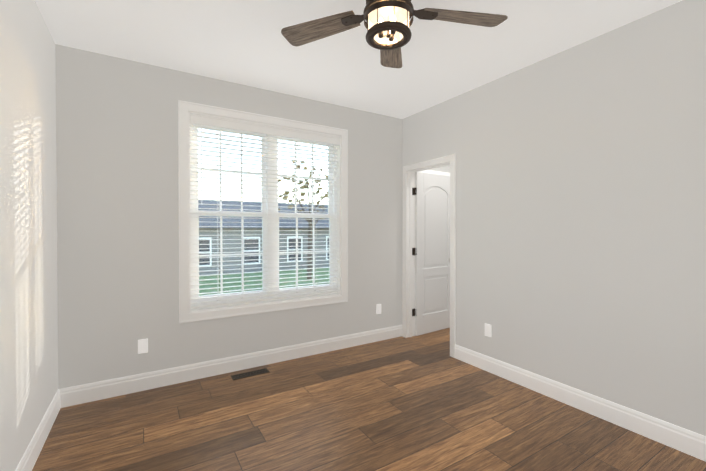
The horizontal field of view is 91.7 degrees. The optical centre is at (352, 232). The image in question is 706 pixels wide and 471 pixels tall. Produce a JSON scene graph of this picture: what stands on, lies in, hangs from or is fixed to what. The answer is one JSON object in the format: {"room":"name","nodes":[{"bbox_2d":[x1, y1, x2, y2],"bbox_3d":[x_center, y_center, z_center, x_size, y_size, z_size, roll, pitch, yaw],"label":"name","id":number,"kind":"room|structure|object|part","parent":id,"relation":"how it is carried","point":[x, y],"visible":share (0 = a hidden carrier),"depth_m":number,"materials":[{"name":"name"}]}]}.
{"room":"empty bedroom","nodes":[
{"label":"empty bedroom","id":0,"kind":"room"},
{"bbox_2d":[0,0,57,470],"bbox_3d":[-1.242,-0.025,0.843,0.150,2.700,3.900,0,1,-32],"label":"wall","id":1,"kind":"structure","parent":0,"point":[28,302],"depth_m":1.88,"materials":[{"name":"grey paint"}]},
{"bbox_2d":[15,389,60,470],"bbox_3d":[-1.210,1.253,0.962,0.015,0.140,3.750,0,1,-32],"label":"baseboard","id":2,"kind":"structure","parent":1,"relation":"attached to","point":[33,450],"depth_m":2.05,"materials":[{"name":"white wood"}]},
{"bbox_2d":[55,44,449,388],"bbox_3d":[-0.341,-0.053,3.772,4.750,2.700,0.150,0,1,-32],"label":"wall","id":3,"kind":"structure","parent":0,"point":[117,209],"depth_m":2.86,"materials":[{"name":"grey paint"}]},
{"bbox_2d":[138,339,147,353],"bbox_3d":[-1.736,0.941,2.832,0.070,0.115,0.007,0,1,-32],"label":"electrical outlet plate","id":4,"kind":"object","parent":3,"relation":"attached to","point":[142,345],"visible":1,"depth_m":2.83,"materials":[{"name":"white plastic"}]},
{"bbox_2d":[59,325,401,407],"bbox_3d":[-0.788,1.230,3.412,3.300,0.140,0.015,0,1,-32],"label":"baseboard","id":5,"kind":"structure","parent":3,"relation":"attached to","point":[88,392],"depth_m":3.10,"materials":[{"name":"white wood"}]},
{"bbox_2d":[178,100,347,322],"bbox_3d":[-0.824,-0.180,3.467,1.694,1.924,0.181,0,1,-32],"label":"window","id":6,"kind":"structure","parent":3,"relation":"in","point":[185,315],"depth_m":3.42,"materials":[{"name":"white"}]},
{"bbox_3d":[-0.849,-0.180,3.508,1.510,1.740,0.085,0,1,-32],"label":"window sashes","id":7,"kind":"part","parent":6,"relation":"part of","materials":[{"name":"white plastic"}]},
{"bbox_3d":[-0.845,-0.193,3.502,1.360,1.555,0.034,0,1,-32],"label":"glass","id":8,"kind":"part","parent":6,"relation":"part of","materials":[{"name":"clear glass"}]},
{"bbox_2d":[190,114,339,308],"bbox_3d":[-0.805,-0.184,3.437,1.504,1.725,0.069,0,1,-32],"label":"window blinds","id":9,"kind":"object","parent":6,"relation":"attached to","point":[201,120],"visible":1,"depth_m":3.35,"materials":[{"name":"white plastic"}]},
{"bbox_2d":[188,111,340,312],"bbox_3d":[-0.827,-0.180,3.472,1.550,1.780,0.150,0,1,-32],"label":"liner","id":10,"kind":"object","parent":3,"relation":"attached to","point":[338,254],"visible":0.54,"depth_m":3.44,"materials":[{"name":"white wood"}]},
{"bbox_2d":[376,304,380,313],"bbox_3d":[0.309,0.914,4.089,0.070,0.115,0.006,0,1,-32],"label":"outlet","id":11,"kind":"object","parent":3,"relation":"attached to","point":[377,309],"visible":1,"depth_m":4.08,"materials":[{"name":"white plastic"}]},
{"bbox_2d":[419,170,449,175],"bbox_3d":[1.160,0.237,4.598,0.890,2.105,0.018,0,1,-32],"label":"door frame","id":12,"kind":"structure","parent":3,"relation":"attached to","point":[437,172],"depth_m":4.55,"materials":[{"name":"white wood"}]},
{"bbox_2d":[35,0,681,118],"bbox_3d":[0.679,-1.447,2.097,4.750,0.120,4.050,0,1,-32],"label":"ceiling","id":13,"kind":"structure","parent":0,"point":[244,42],"depth_m":2.50,"materials":[{"name":"white paint"}]},
{"bbox_2d":[281,0,507,67],"bbox_3d":[0.199,-1.200,1.764,1.280,0.367,1.243,0,1,-32],"label":"fan","id":14,"kind":"object","parent":13,"relation":"hanging from","point":[386,20],"visible":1,"depth_m":1.87,"materials":[{"name":"brown wood"}]},
{"label":"blade","id":15,"kind":"part","parent":14,"relation":"part of","materials":[{"name":"brown wood"}]},
{"bbox_3d":[0.186,-1.094,1.804,0.216,0.105,0.216,0,1,-32],"label":"lantern glass","id":16,"kind":"part","parent":14,"relation":"part of","materials":[{"name":"white glass"}]},
{"bbox_3d":[0.244,-1.181,2.221,0.156,0.006,0.475,11,2,8],"label":"blade","id":17,"kind":"part","parent":14,"relation":"part of","materials":[{"name":"brown wood"}]},
{"bbox_3d":[0.602,-1.178,1.877,0.475,0.006,0.156,0,12,-10],"label":"blade","id":18,"kind":"part","parent":14,"relation":"part of","materials":[{"name":"brown wood"}]},
{"bbox_2d":[32,328,705,470],"bbox_3d":[0.679,1.373,2.123,4.750,0.120,4.050,0,1,-32],"label":"floor","id":19,"kind":"structure","parent":0,"point":[425,402],"depth_m":2.33,"materials":[{"name":"brown wood"}]},
{"bbox_2d":[231,368,269,379],"bbox_3d":[-0.944,1.301,3.150,0.330,0.004,0.105,0,1,-32],"label":"floor vent","id":20,"kind":"object","parent":19,"relation":"in","point":[249,374],"visible":1,"depth_m":3.14,"materials":[{"name":"brown metal"}]},
{"bbox_2d":[402,0,705,435],"bbox_3d":[1.644,-0.043,2.703,0.115,2.700,3.750,0,1,-32],"label":"wall","id":21,"kind":"structure","parent":0,"point":[581,216],"depth_m":2.45,"materials":[{"name":"grey paint"}]},
{"bbox_2d":[402,154,455,357],"bbox_3d":[0.894,0.243,3.923,0.155,2.105,0.830,0,1,-32],"label":"door frame","id":22,"kind":"structure","parent":21,"relation":"attached to","point":[451,159],"depth_m":4.19,"materials":[{"name":"white wood"}]},
{"bbox_2d":[412,172,449,335],"bbox_3d":[1.035,0.265,4.447,0.749,2.028,0.073,0,1,-36],"label":"door","id":23,"kind":"structure","parent":22,"relation":"attached to","point":[432,256],"depth_m":4.39,"materials":[{"name":"white wood"}]},
{"bbox_3d":[0.751,0.243,4.246,0.052,1.604,0.069,0,1,-36],"label":"door hinges","id":24,"kind":"part","parent":23,"relation":"part of","materials":[{"name":"black metal"}]},
{"bbox_2d":[485,323,490,336],"bbox_3d":[1.266,0.917,3.213,0.006,0.115,0.070,0,1,-32],"label":"outlet","id":25,"kind":"object","parent":21,"relation":"attached to","point":[489,330],"visible":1,"depth_m":3.21,"materials":[{"name":"white plastic"}]},
{"bbox_2d":[455,344,705,461],"bbox_3d":[1.806,1.241,2.327,0.015,0.140,2.860,0,1,-32],"label":"baseboard","id":26,"kind":"structure","parent":21,"relation":"attached to","point":[686,441],"depth_m":2.43,"materials":[{"name":"white wood"}]},
{"label":"outside","id":27,"kind":"structure","parent":0,"visible":0},
{"bbox_2d":[199,267,328,295],"bbox_3d":[-17.290,3.515,47.216,160.000,4.350,91.530,0,1,-32],"label":"lawn","id":28,"kind":"structure","parent":27,"point":[258,278],"depth_m":12.89,"materials":[{"name":"green plant"}]},
{"bbox_2d":[198,200,328,274],"bbox_3d":[-7.556,1.542,25.614,42.800,7.700,11.300,0,1,-32],"label":"neighboring house","id":29,"kind":"structure","parent":28,"relation":"on","point":[226,230],"depth_m":21.71,"materials":[{"name":"grey"}]},
{"bbox_2d":[290,182,327,278],"bbox_3d":[-1.545,-0.109,12.215,1.675,3.558,1.613,0,1,-32],"label":"trunk","id":30,"kind":"object","parent":28,"relation":"on","point":[310,241],"depth_m":12.16,"materials":[{"name":"brown plant"}]},
{"bbox_2d":[278,159,327,218],"bbox_3d":[-1.559,-1.448,12.199,2.601,1.986,2.637,0,1,-32],"label":"leaves","id":31,"kind":"object","parent":30,"relation":"attached to","point":[303,186],"depth_m":11.97,"materials":[{"name":"green plant"}]}
]}

